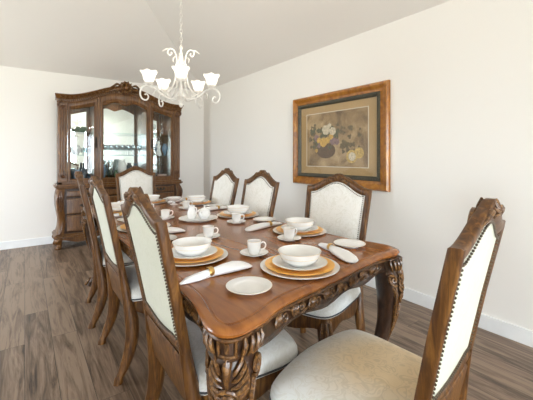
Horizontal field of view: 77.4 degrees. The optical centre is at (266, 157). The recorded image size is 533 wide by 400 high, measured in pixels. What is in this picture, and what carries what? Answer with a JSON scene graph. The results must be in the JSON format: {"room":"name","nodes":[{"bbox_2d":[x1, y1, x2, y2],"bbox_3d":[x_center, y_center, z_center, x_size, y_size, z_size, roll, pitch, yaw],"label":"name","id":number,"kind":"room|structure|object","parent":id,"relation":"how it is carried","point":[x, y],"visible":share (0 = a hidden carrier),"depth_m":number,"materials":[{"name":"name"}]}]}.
{"room":"dining room","nodes":[
{"label":"dining room","id":0,"kind":"room"},
{"bbox_2d":[0,66,203,241],"bbox_3d":[-3.493,0.009,4.503,5.685,2.442,0.120,0,0,-36],"label":"wall","id":1,"kind":"structure","parent":0,"point":[28,104],"depth_m":4.65,"materials":[{"name":"white paint"}]},
{"bbox_2d":[0,236,99,249],"bbox_3d":[-3.411,1.177,4.479,5.549,0.105,0.014,0,0,-36],"label":"baseboard","id":2,"kind":"structure","parent":1,"relation":"attached to","point":[42,240],"depth_m":4.56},
{"bbox_2d":[0,0,450,90],"bbox_3d":[-0.370,-1.750,0.309,5.610,1.075,10.382,0,0,-36],"label":"ceiling","id":3,"kind":"structure","parent":0,"point":[104,39],"depth_m":4.12,"materials":[{"name":"white paint"}]},
{"bbox_2d":[139,0,220,108],"bbox_3d":[-0.646,-1.213,2.576,0.584,1.666,0.560,0,0,22],"label":"chandelier","id":4,"kind":"object","parent":3,"relation":"hanging from","point":[180,71],"visible":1,"depth_m":2.53,"materials":[{"name":"white metal"}]},
{"bbox_2d":[0,237,532,399],"bbox_3d":[-0.370,1.260,0.309,5.805,0.060,10.576,0,0,-36],"label":"floor","id":5,"kind":"structure","parent":0,"point":[48,349],"depth_m":2.21,"materials":[{"name":"brown wood"}]},
{"bbox_2d":[74,171,133,328],"bbox_3d":[-1.198,0.669,2.721,0.657,1.122,0.584,0,0,-31],"label":"dining chair","id":6,"kind":"object","parent":5,"relation":"on","point":[99,281],"visible":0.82,"depth_m":2.43,"materials":[{"name":"brown wood"}]},
{"bbox_2d":[99,244,133,266],"bbox_3d":[-1.128,0.767,2.761,0.483,0.090,0.571,0,0,-31],"label":"seat cushion","id":7,"kind":"object","parent":6,"relation":"on","point":[127,261],"depth_m":2.50,"materials":[{"name":"white fabric"}]},
{"bbox_2d":[88,176,143,385],"bbox_3d":[-0.768,0.669,2.128,0.657,1.122,0.584,0,0,-36],"label":"dining chair","id":8,"kind":"object","parent":5,"relation":"on","point":[122,280],"visible":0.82,"depth_m":1.87,"materials":[{"name":"brown wood"}]},
{"bbox_2d":[125,264,141,300],"bbox_3d":[-0.704,0.767,2.177,0.483,0.090,0.571,0,0,-36],"label":"seat cushion","id":9,"kind":"object","parent":8,"relation":"on","point":[132,289],"depth_m":1.90,"materials":[{"name":"white fabric"}]},
{"bbox_2d":[52,81,183,249],"bbox_3d":[-2.179,0.058,5.047,1.800,2.344,0.504,0,0,-36],"label":"china cabinet","id":10,"kind":"object","parent":5,"relation":"on","point":[114,116],"visible":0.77,"depth_m":4.98,"materials":[{"name":"brown wood"}]},
{"bbox_2d":[72,145,81,154],"bbox_3d":[-2.690,-0.099,4.721,0.120,0.140,0.120,0,0,-36],"label":"pot","id":11,"kind":"object","parent":10,"relation":"on","point":[76,149],"visible":1,"depth_m":4.69,"materials":[{"name":"white ceramic"}]},
{"bbox_2d":[74,127,87,131],"bbox_3d":[-2.649,-0.394,4.750,0.180,0.070,0.180,0,0,-36],"label":"dish","id":12,"kind":"object","parent":10,"relation":"on","point":[78,129],"visible":0.98,"depth_m":4.70,"materials":[{"name":"ceramic"}]},
{"bbox_2d":[71,132,93,133],"bbox_3d":[-2.695,-0.355,4.767,0.432,0.008,0.310,0,0,-36],"label":"glass shelf","id":13,"kind":"object","parent":10,"relation":"attached to","point":[71,132],"depth_m":4.86,"materials":[{"name":"clear glass"}]},
{"bbox_2d":[81,163,86,177],"bbox_3d":[-2.646,0.213,4.814,0.084,0.262,0.084,0,0,-36],"label":"bottle","id":14,"kind":"object","parent":10,"relation":"in","point":[83,170],"visible":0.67,"depth_m":4.79,"materials":[{"name":"glass"}]},
{"bbox_2d":[71,103,168,178],"bbox_3d":[-2.319,-0.310,5.240,1.600,1.309,0.010,0,0,-36],"label":"mirror","id":15,"kind":"object","parent":10,"relation":"on","point":[119,119],"depth_m":5.22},
{"bbox_2d":[117,159,126,172],"bbox_3d":[-2.204,0.190,5.074,0.136,0.310,0.136,0,0,-36],"label":"urn","id":16,"kind":"object","parent":10,"relation":"in","point":[121,167],"visible":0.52,"depth_m":5.03,"materials":[{"name":"white ceramic"}]},
{"bbox_2d":[104,133,142,135],"bbox_3d":[-2.224,-0.355,5.109,0.676,0.008,0.310,0,0,-36],"label":"glass shelf","id":17,"kind":"object","parent":10,"relation":"attached to","point":[105,134],"depth_m":5.15,"materials":[{"name":"clear glass"}]},
{"bbox_2d":[156,141,161,154],"bbox_3d":[-1.759,-0.149,5.422,0.100,0.240,0.100,0,0,-36],"label":"figurine","id":18,"kind":"object","parent":10,"relation":"on","point":[158,152],"visible":1,"depth_m":5.40,"materials":[{"name":"white ceramic"}]},
{"bbox_2d":[162,144,167,154],"bbox_3d":[-1.670,-0.124,5.462,0.100,0.190,0.100,0,0,-36],"label":"pitcher","id":19,"kind":"object","parent":10,"relation":"on","point":[164,147],"visible":1,"depth_m":5.43,"materials":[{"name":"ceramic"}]},
{"bbox_2d":[115,166,155,200],"bbox_3d":[-1.485,0.669,3.977,0.584,1.122,0.657,0,0,-36],"label":"dining chair","id":20,"kind":"object","parent":5,"relation":"on","point":[135,176],"visible":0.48,"depth_m":4.17,"materials":[{"name":"white fabric"}]},
{"bbox_2d":[120,186,298,399],"bbox_3d":[-0.240,0.669,1.393,0.657,1.122,0.584,0,0,-36],"label":"dining chair","id":21,"kind":"object","parent":5,"relation":"on","point":[175,346],"visible":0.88,"depth_m":1.23,"materials":[{"name":"white fabric"}]},
{"bbox_2d":[185,317,297,394],"bbox_3d":[-0.176,0.767,1.442,0.483,0.090,0.571,0,0,-36],"label":"seat cushion","id":22,"kind":"object","parent":21,"relation":"on","point":[282,349],"depth_m":1.27,"materials":[{"name":"white fabric"}]},
{"bbox_2d":[209,168,238,205],"bbox_3d":[-0.636,0.669,3.171,0.657,1.122,0.584,0,0,-36],"label":"dining chair","id":23,"kind":"object","parent":5,"relation":"on","point":[224,187],"visible":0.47,"depth_m":3.27,"materials":[{"name":"white fabric"}]},
{"bbox_2d":[211,174,234,205],"bbox_3d":[-0.449,0.403,3.308,0.104,0.475,0.412,0,0,-36],"label":"cushion","id":24,"kind":"object","parent":23,"relation":"on","point":[222,189],"depth_m":3.28,"materials":[{"name":"white fabric"}]},
{"bbox_2d":[81,199,403,399],"bbox_3d":[-0.499,0.848,2.376,1.163,0.765,2.894,0,0,-36],"label":"dining table","id":25,"kind":"object","parent":5,"relation":"on","point":[233,327],"visible":0.58,"depth_m":1.23,"materials":[{"name":"brown wood"}]},
{"bbox_2d":[117,223,169,231],"bbox_3d":[-0.803,0.459,2.185,0.332,0.012,0.332,0,0,-36],"label":"charger plate","id":26,"kind":"object","parent":25,"relation":"on","point":[168,224],"visible":0.23,"depth_m":2.12,"materials":[{"name":"white ceramic"}]},
{"bbox_2d":[169,234,176,240],"bbox_3d":[-0.583,0.457,1.857,0.164,0.016,0.164,0,0,-36],"label":"bread plate","id":27,"kind":"object","parent":25,"relation":"on","point":[172,237],"visible":0.25,"depth_m":1.89,"materials":[{"name":"white ceramic"}]},
{"bbox_2d":[166,196,181,204],"bbox_3d":[-0.913,0.430,3.280,0.152,0.070,0.151,0,0,-36],"label":"footed bowl","id":28,"kind":"object","parent":25,"relation":"on","point":[172,198],"visible":1,"depth_m":3.26,"materials":[{"name":"white ceramic"}]},
{"bbox_2d":[168,227,184,233],"bbox_3d":[-0.646,0.447,1.996,0.322,0.036,0.082,0,0,-34],"label":"folded napkin","id":29,"kind":"object","parent":25,"relation":"on","point":[170,229],"visible":0.35,"depth_m":2.02,"materials":[{"name":"white fabric"}]},
{"bbox_2d":[168,198,188,202],"bbox_3d":[-0.882,0.447,3.492,0.322,0.036,0.082,0,0,-42],"label":"folded napkin","id":30,"kind":"object","parent":25,"relation":"on","point":[181,199],"visible":0.54,"depth_m":3.44,"materials":[{"name":"white fabric"}]},
{"bbox_2d":[180,201,212,204],"bbox_3d":[-0.698,0.459,3.325,0.332,0.012,0.332,0,0,-36],"label":"charger plate","id":31,"kind":"object","parent":25,"relation":"on","point":[211,201],"visible":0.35,"depth_m":3.25,"materials":[{"name":"white ceramic"}]},
{"bbox_3d":[-0.698,0.452,3.325,0.292,0.015,0.292,0,0,-36],"label":"plate","id":32,"kind":"object","parent":31,"relation":"on","visible":0},
{"bbox_3d":[-0.698,0.445,3.325,0.233,0.019,0.233,0,0,-36],"label":"dinner plate","id":33,"kind":"object","parent":32,"relation":"on","visible":0},
{"bbox_2d":[187,195,205,201],"bbox_3d":[-0.698,0.420,3.325,0.182,0.058,0.182,0,0,-36],"label":"soup bowl","id":34,"kind":"object","parent":33,"relation":"on","point":[194,198],"visible":0.92,"depth_m":3.27,"materials":[{"name":"white ceramic"}]},
{"bbox_2d":[178,214,217,221],"bbox_3d":[-0.507,0.457,2.475,0.287,0.017,0.287,0,0,-36],"label":"serving plate","id":35,"kind":"object","parent":25,"relation":"on","point":[211,217],"visible":0.77,"depth_m":2.43,"materials":[{"name":"white ceramic"}]},
{"bbox_2d":[187,204,196,218],"bbox_3d":[-0.551,0.403,2.457,0.067,0.104,0.079,0,0,-20],"label":"creamer","id":36,"kind":"object","parent":35,"relation":"on","point":[191,214],"visible":1,"depth_m":2.44,"materials":[{"name":"white ceramic"}]},
{"bbox_2d":[198,205,210,218],"bbox_3d":[-0.461,0.406,2.471,0.092,0.098,0.095,0,0,-24],"label":"sugar bowl","id":37,"kind":"object","parent":35,"relation":"on","point":[204,213],"visible":1,"depth_m":2.44,"materials":[{"name":"white ceramic"}]},
{"bbox_2d":[175,247,227,266],"bbox_3d":[-0.346,0.459,1.547,0.332,0.012,0.332,0,0,-36],"label":"charger plate","id":38,"kind":"object","parent":25,"relation":"on","point":[225,253],"visible":0.29,"depth_m":1.44,"materials":[{"name":"white ceramic"}]},
{"bbox_2d":[174,246,223,262],"bbox_3d":[-0.346,0.452,1.547,0.292,0.014,0.292,0,0,-36],"label":"plate","id":39,"kind":"object","parent":38,"relation":"on","point":[220,251],"visible":0.34,"depth_m":1.48,"materials":[{"name":"gold metal"}]},
{"bbox_2d":[172,245,216,258],"bbox_3d":[-0.346,0.445,1.547,0.233,0.019,0.233,0,0,-36],"label":"dinner plate","id":40,"kind":"object","parent":39,"relation":"on","point":[212,249],"visible":0.47,"depth_m":1.52,"materials":[{"name":"white ceramic"}]},
{"bbox_2d":[172,237,211,255],"bbox_3d":[-0.346,0.420,1.547,0.182,0.058,0.182,0,0,-36],"label":"soup bowl","id":41,"kind":"object","parent":40,"relation":"on","point":[186,246],"visible":1,"depth_m":1.52,"materials":[{"name":"white ceramic"}]},
{"bbox_2d":[196,233,219,238],"bbox_3d":[-0.336,0.458,1.922,0.136,0.014,0.136,0,0,-36],"label":"saucer","id":42,"kind":"object","parent":25,"relation":"on","point":[201,234],"visible":0.41,"depth_m":1.93,"materials":[{"name":"white ceramic"}]},
{"bbox_2d":[202,225,218,237],"bbox_3d":[-0.329,0.429,1.926,0.085,0.063,0.068,0,0,-30],"label":"coffee cup","id":43,"kind":"object","parent":42,"relation":"on","point":[208,230],"visible":0.98,"depth_m":1.90,"materials":[{"name":"white ceramic"}]},
{"bbox_2d":[197,206,226,211],"bbox_3d":[-0.458,0.447,2.917,0.322,0.036,0.082,0,0,-40],"label":"folded napkin","id":44,"kind":"object","parent":25,"relation":"on","point":[211,208],"visible":0.66,"depth_m":2.90,"materials":[{"name":"white fabric"}]},
{"bbox_2d":[205,204,222,206],"bbox_3d":[-0.490,0.457,3.124,0.164,0.016,0.164,0,0,-36],"label":"bread plate","id":45,"kind":"object","parent":25,"relation":"on","point":[208,205],"visible":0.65,"depth_m":3.17,"materials":[{"name":"white ceramic"}]},
{"bbox_2d":[179,261,251,284],"bbox_3d":[-0.193,0.447,1.317,0.322,0.036,0.082,0,0,-41],"label":"folded napkin","id":46,"kind":"object","parent":25,"relation":"on","point":[232,266],"visible":0.96,"depth_m":1.30,"materials":[{"name":"white fabric"}]},
{"bbox_2d":[205,266,214,275],"bbox_3d":[-0.220,0.446,1.294,0.022,0.038,0.041,0,0,-41],"label":"napkin ring","id":47,"kind":"object","parent":46,"relation":"on","point":[211,269],"visible":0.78,"depth_m":1.28,"materials":[{"name":"gold metal"}]},
{"bbox_2d":[227,219,245,223],"bbox_3d":[-0.214,0.458,2.361,0.136,0.014,0.136,0,0,-36],"label":"saucer","id":48,"kind":"object","parent":25,"relation":"on","point":[230,220],"visible":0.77,"depth_m":2.35,"materials":[{"name":"white ceramic"}]},
{"bbox_2d":[232,212,244,221],"bbox_3d":[-0.206,0.429,2.364,0.085,0.063,0.068,0,0,-23],"label":"coffee cup","id":49,"kind":"object","parent":48,"relation":"on","point":[236,217],"visible":0.98,"depth_m":2.34,"materials":[{"name":"white ceramic"}]},
{"bbox_2d":[217,212,258,217],"bbox_3d":[-0.228,0.459,2.647,0.332,0.012,0.332,0,0,-36],"label":"charger plate","id":50,"kind":"object","parent":25,"relation":"on","point":[218,214],"visible":0.37,"depth_m":2.58,"materials":[{"name":"white ceramic"}]},
{"bbox_2d":[219,211,255,216],"bbox_3d":[-0.228,0.452,2.647,0.292,0.014,0.292,0,0,-36],"label":"plate","id":51,"kind":"object","parent":50,"relation":"on","point":[253,212],"visible":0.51,"depth_m":2.63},
{"bbox_2d":[223,210,251,214],"bbox_3d":[-0.228,0.445,2.647,0.233,0.019,0.233,0,0,-36],"label":"dinner plate","id":52,"kind":"object","parent":51,"relation":"on","point":[227,211],"visible":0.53,"depth_m":2.65,"materials":[{"name":"white ceramic"}]},
{"bbox_2d":[226,205,248,213],"bbox_3d":[-0.228,0.420,2.647,0.182,0.058,0.182,0,0,-36],"label":"soup bowl","id":53,"kind":"object","parent":52,"relation":"on","point":[241,209],"visible":0.93,"depth_m":2.60,"materials":[{"name":"white ceramic"}]},
{"bbox_2d":[226,276,271,294],"bbox_3d":[-0.061,0.457,1.173,0.164,0.016,0.164,0,0,-36],"label":"bread plate","id":54,"kind":"object","parent":25,"relation":"on","point":[247,285],"visible":1,"depth_m":1.18,"materials":[{"name":"white ceramic"}]},
{"bbox_2d":[240,248,267,256],"bbox_3d":[-0.059,0.458,1.587,0.136,0.014,0.136,0,0,-36],"label":"saucer","id":55,"kind":"object","parent":25,"relation":"on","point":[245,252],"visible":0.69,"depth_m":1.58,"materials":[{"name":"white ceramic"}]},
{"bbox_2d":[247,239,265,254],"bbox_3d":[-0.053,0.429,1.592,0.085,0.063,0.068,0,0,-44],"label":"coffee cup","id":56,"kind":"object","parent":55,"relation":"on","point":[254,245],"visible":1,"depth_m":1.56,"materials":[{"name":"white ceramic"}]},
{"bbox_2d":[245,222,282,230],"bbox_3d":[-0.007,0.447,2.196,0.322,0.036,0.082,0,0,-43],"label":"folded napkin","id":57,"kind":"object","parent":25,"relation":"on","point":[258,226],"visible":1,"depth_m":2.13,"materials":[{"name":"white fabric"}]},
{"bbox_2d":[253,217,274,221],"bbox_3d":[-0.017,0.457,2.429,0.164,0.016,0.164,0,0,-36],"label":"bread plate","id":58,"kind":"object","parent":25,"relation":"on","point":[259,219],"visible":0.96,"depth_m":2.45,"materials":[{"name":"white ceramic"}]},
{"bbox_2d":[277,235,300,240],"bbox_3d":[0.128,0.458,1.873,0.136,0.014,0.136,0,0,-36],"label":"saucer","id":59,"kind":"object","parent":25,"relation":"on","point":[281,237],"visible":0.67,"depth_m":1.88,"materials":[{"name":"white ceramic"}]},
{"bbox_2d":[283,227,296,239],"bbox_3d":[0.131,0.429,1.881,0.068,0.063,0.085,0,0,20],"label":"coffee cup","id":60,"kind":"object","parent":59,"relation":"on","point":[289,232],"visible":1,"depth_m":1.85,"materials":[{"name":"white ceramic"}]},
{"bbox_2d":[260,255,339,279],"bbox_3d":[0.139,0.459,1.399,0.332,0.012,0.332,0,0,-36],"label":"charger plate","id":61,"kind":"object","parent":25,"relation":"on","point":[335,270],"visible":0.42,"depth_m":1.30,"materials":[{"name":"white ceramic"}]},
{"bbox_2d":[265,255,334,275],"bbox_3d":[0.139,0.452,1.399,0.292,0.014,0.292,0,0,-36],"label":"plate","id":62,"kind":"object","parent":61,"relation":"on","point":[330,265],"visible":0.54,"depth_m":1.33,"materials":[{"name":"gold metal"}]},
{"bbox_2d":[272,255,327,270],"bbox_3d":[0.139,0.445,1.399,0.233,0.019,0.233,0,0,-36],"label":"dinner plate","id":63,"kind":"object","parent":62,"relation":"on","point":[321,262],"visible":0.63,"depth_m":1.37,"materials":[{"name":"white ceramic"}]},
{"bbox_2d":[278,244,320,266],"bbox_3d":[0.139,0.420,1.399,0.182,0.058,0.182,0,0,-36],"label":"soup bowl","id":64,"kind":"object","parent":63,"relation":"on","point":[296,255],"visible":1,"depth_m":1.42,"materials":[{"name":"white ceramic"}]},
{"bbox_2d":[273,227,326,235],"bbox_3d":[0.206,0.459,2.072,0.332,0.012,0.332,0,0,-36],"label":"charger plate","id":65,"kind":"object","parent":25,"relation":"on","point":[274,229],"visible":0.36,"depth_m":1.99,"materials":[{"name":"white ceramic"}]},
{"bbox_2d":[276,225,322,233],"bbox_3d":[0.206,0.452,2.072,0.292,0.014,0.292,0,0,-36],"label":"plate","id":66,"kind":"object","parent":65,"relation":"on","point":[278,228],"visible":0.41,"depth_m":2.03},
{"bbox_2d":[281,224,317,231],"bbox_3d":[0.206,0.445,2.072,0.233,0.019,0.233,0,0,-36],"label":"dinner plate","id":67,"kind":"object","parent":66,"relation":"on","point":[313,227],"visible":0.44,"depth_m":2.06,"materials":[{"name":"white ceramic"}]},
{"bbox_2d":[285,217,313,230],"bbox_3d":[0.206,0.420,2.072,0.182,0.058,0.182,0,0,-36],"label":"soup bowl","id":68,"kind":"object","parent":67,"relation":"on","point":[301,223],"visible":0.97,"depth_m":2.03,"materials":[{"name":"white ceramic"}]},
{"bbox_2d":[318,243,357,262],"bbox_3d":[0.331,0.447,1.611,0.082,0.036,0.322,0,0,-19],"label":"folded napkin","id":69,"kind":"object","parent":25,"relation":"on","point":[345,255],"visible":0.94,"depth_m":1.52,"materials":[{"name":"white fabric"}]},
{"bbox_2d":[334,239,365,247],"bbox_3d":[0.437,0.457,1.749,0.164,0.016,0.164,0,0,-36],"label":"bread plate","id":70,"kind":"object","parent":25,"relation":"on","point":[347,243],"visible":1,"depth_m":1.77,"materials":[{"name":"white ceramic"}]},
{"bbox_3d":[-0.764,0.458,2.511,0.136,0.014,0.136,0,0,-36],"label":"saucer","id":71,"kind":"object","parent":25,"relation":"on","visible":0},
{"bbox_2d":[161,209,172,217],"bbox_3d":[-0.760,0.429,2.517,0.068,0.063,0.085,0,0,32],"label":"coffee cup","id":72,"kind":"object","parent":71,"relation":"on","point":[165,213],"visible":0.9,"depth_m":2.49,"materials":[{"name":"white ceramic"}]},
{"bbox_3d":[-1.179,0.459,3.383,0.332,0.012,0.332,0,0,-36],"label":"charger plate","id":73,"kind":"object","parent":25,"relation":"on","visible":0},
{"bbox_3d":[-1.179,0.452,3.383,0.292,0.015,0.292,0,0,-36],"label":"plate","id":74,"kind":"object","parent":73,"relation":"on","visible":0},
{"bbox_3d":[-1.179,0.445,3.383,0.233,0.019,0.233,0,0,-36],"label":"dinner plate","id":75,"kind":"object","parent":74,"relation":"on","visible":0},
{"bbox_2d":[148,195,159,200],"bbox_3d":[-1.179,0.420,3.383,0.182,0.058,0.182,0,0,-36],"label":"soup bowl","id":76,"kind":"object","parent":75,"relation":"on","point":[152,197],"visible":0.49,"depth_m":3.34,"materials":[{"name":"white ceramic"}]},
{"bbox_3d":[-0.727,0.458,3.007,0.136,0.014,0.136,0,0,-36],"label":"saucer","id":77,"kind":"object","parent":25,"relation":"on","visible":0},
{"bbox_2d":[182,201,192,207],"bbox_3d":[-0.723,0.429,3.014,0.068,0.063,0.085,0,0,29],"label":"coffee cup","id":78,"kind":"object","parent":77,"relation":"on","point":[184,203],"visible":0.87,"depth_m":2.98,"materials":[{"name":"white ceramic"}]},
{"bbox_3d":[-1.258,0.459,2.819,0.332,0.012,0.332,0,0,-36],"label":"charger plate","id":79,"kind":"object","parent":25,"relation":"on","visible":0},
{"bbox_3d":[-1.258,0.452,2.819,0.292,0.015,0.292,0,0,-36],"label":"plate","id":80,"kind":"object","parent":79,"relation":"on","visible":0},
{"bbox_3d":[-1.258,0.445,2.819,0.233,0.019,0.233,0,0,-36],"label":"dinner plate","id":81,"kind":"object","parent":80,"relation":"on","visible":0},
{"bbox_2d":[111,202,123,210],"bbox_3d":[-1.258,0.420,2.819,0.182,0.058,0.182,0,0,-36],"label":"soup bowl","id":82,"kind":"object","parent":81,"relation":"on","point":[116,206],"visible":0.39,"depth_m":2.76,"materials":[{"name":"white ceramic"}]},
{"bbox_2d":[241,170,279,216],"bbox_3d":[-0.273,0.669,2.680,0.657,1.122,0.584,0,0,-36],"label":"dining chair","id":83,"kind":"object","parent":5,"relation":"on","point":[260,191],"visible":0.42,"depth_m":2.77,"materials":[{"name":"white fabric"}]},
{"bbox_2d":[243,176,273,216],"bbox_3d":[-0.087,0.403,2.818,0.104,0.475,0.412,0,0,-36],"label":"cushion","id":84,"kind":"object","parent":83,"relation":"on","point":[258,191],"depth_m":2.78,"materials":[{"name":"white fabric"}]},
{"bbox_2d":[287,173,371,341],"bbox_3d":[0.286,0.669,2.020,0.584,1.122,0.657,0,0,43],"label":"dining chair","id":85,"kind":"object","parent":5,"relation":"on","point":[337,204],"visible":0.52,"depth_m":2.08,"materials":[{"name":"white fabric"}]},
{"bbox_2d":[303,287,360,318],"bbox_3d":[0.230,0.767,1.962,0.571,0.090,0.483,0,0,43],"label":"seat cushion","id":86,"kind":"object","parent":85,"relation":"on","point":[348,298],"depth_m":1.71,"materials":[{"name":"white fabric"}]},
{"bbox_2d":[309,182,364,239],"bbox_3d":[0.442,0.403,2.191,0.412,0.475,0.104,0,0,43],"label":"cushion","id":87,"kind":"object","parent":85,"relation":"on","point":[338,208],"depth_m":2.16,"materials":[{"name":"white fabric"}]},
{"bbox_2d":[269,197,505,399],"bbox_3d":[0.385,0.669,1.100,0.657,1.122,0.584,0,0,45],"label":"dining chair","id":88,"kind":"object","parent":5,"relation":"on","point":[352,364],"visible":1,"depth_m":1.02,"materials":[{"name":"beige fabric"}]},
{"bbox_2d":[270,329,421,399],"bbox_3d":[0.327,0.767,1.155,0.483,0.090,0.571,0,0,45],"label":"seat cushion","id":89,"kind":"object","parent":88,"relation":"on","point":[352,364],"depth_m":1.13,"materials":[{"name":"beige fabric"}]},
{"bbox_2d":[204,0,532,330],"bbox_3d":[1.929,0.009,1.981,0.120,2.442,10.576,0,0,-36],"label":"wall","id":90,"kind":"structure","parent":0,"point":[459,73],"depth_m":2.69,"materials":[{"name":"white paint"}]},
{"bbox_2d":[293,80,389,191],"bbox_3d":[0.714,-0.192,3.510,0.044,1.007,1.307,0,0,-36],"label":"framed painting","id":91,"kind":"object","parent":90,"relation":"attached to","point":[346,132],"visible":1,"depth_m":3.39,"materials":[{"name":"brown wood"}]},
{"bbox_2d":[307,107,367,167],"bbox_3d":[0.722,-0.192,3.516,0.004,0.585,0.851,0,0,-36],"label":"artwork","id":92,"kind":"object","parent":91,"relation":"attached to","point":[336,138],"depth_m":3.47,"materials":[{"name":"brown paper"}]},
{"bbox_2d":[365,277,532,347],"bbox_3d":[1.874,1.177,1.941,0.016,0.105,10.336,0,0,-36],"label":"baseboard","id":93,"kind":"structure","parent":90,"relation":"attached to","point":[519,334],"depth_m":2.33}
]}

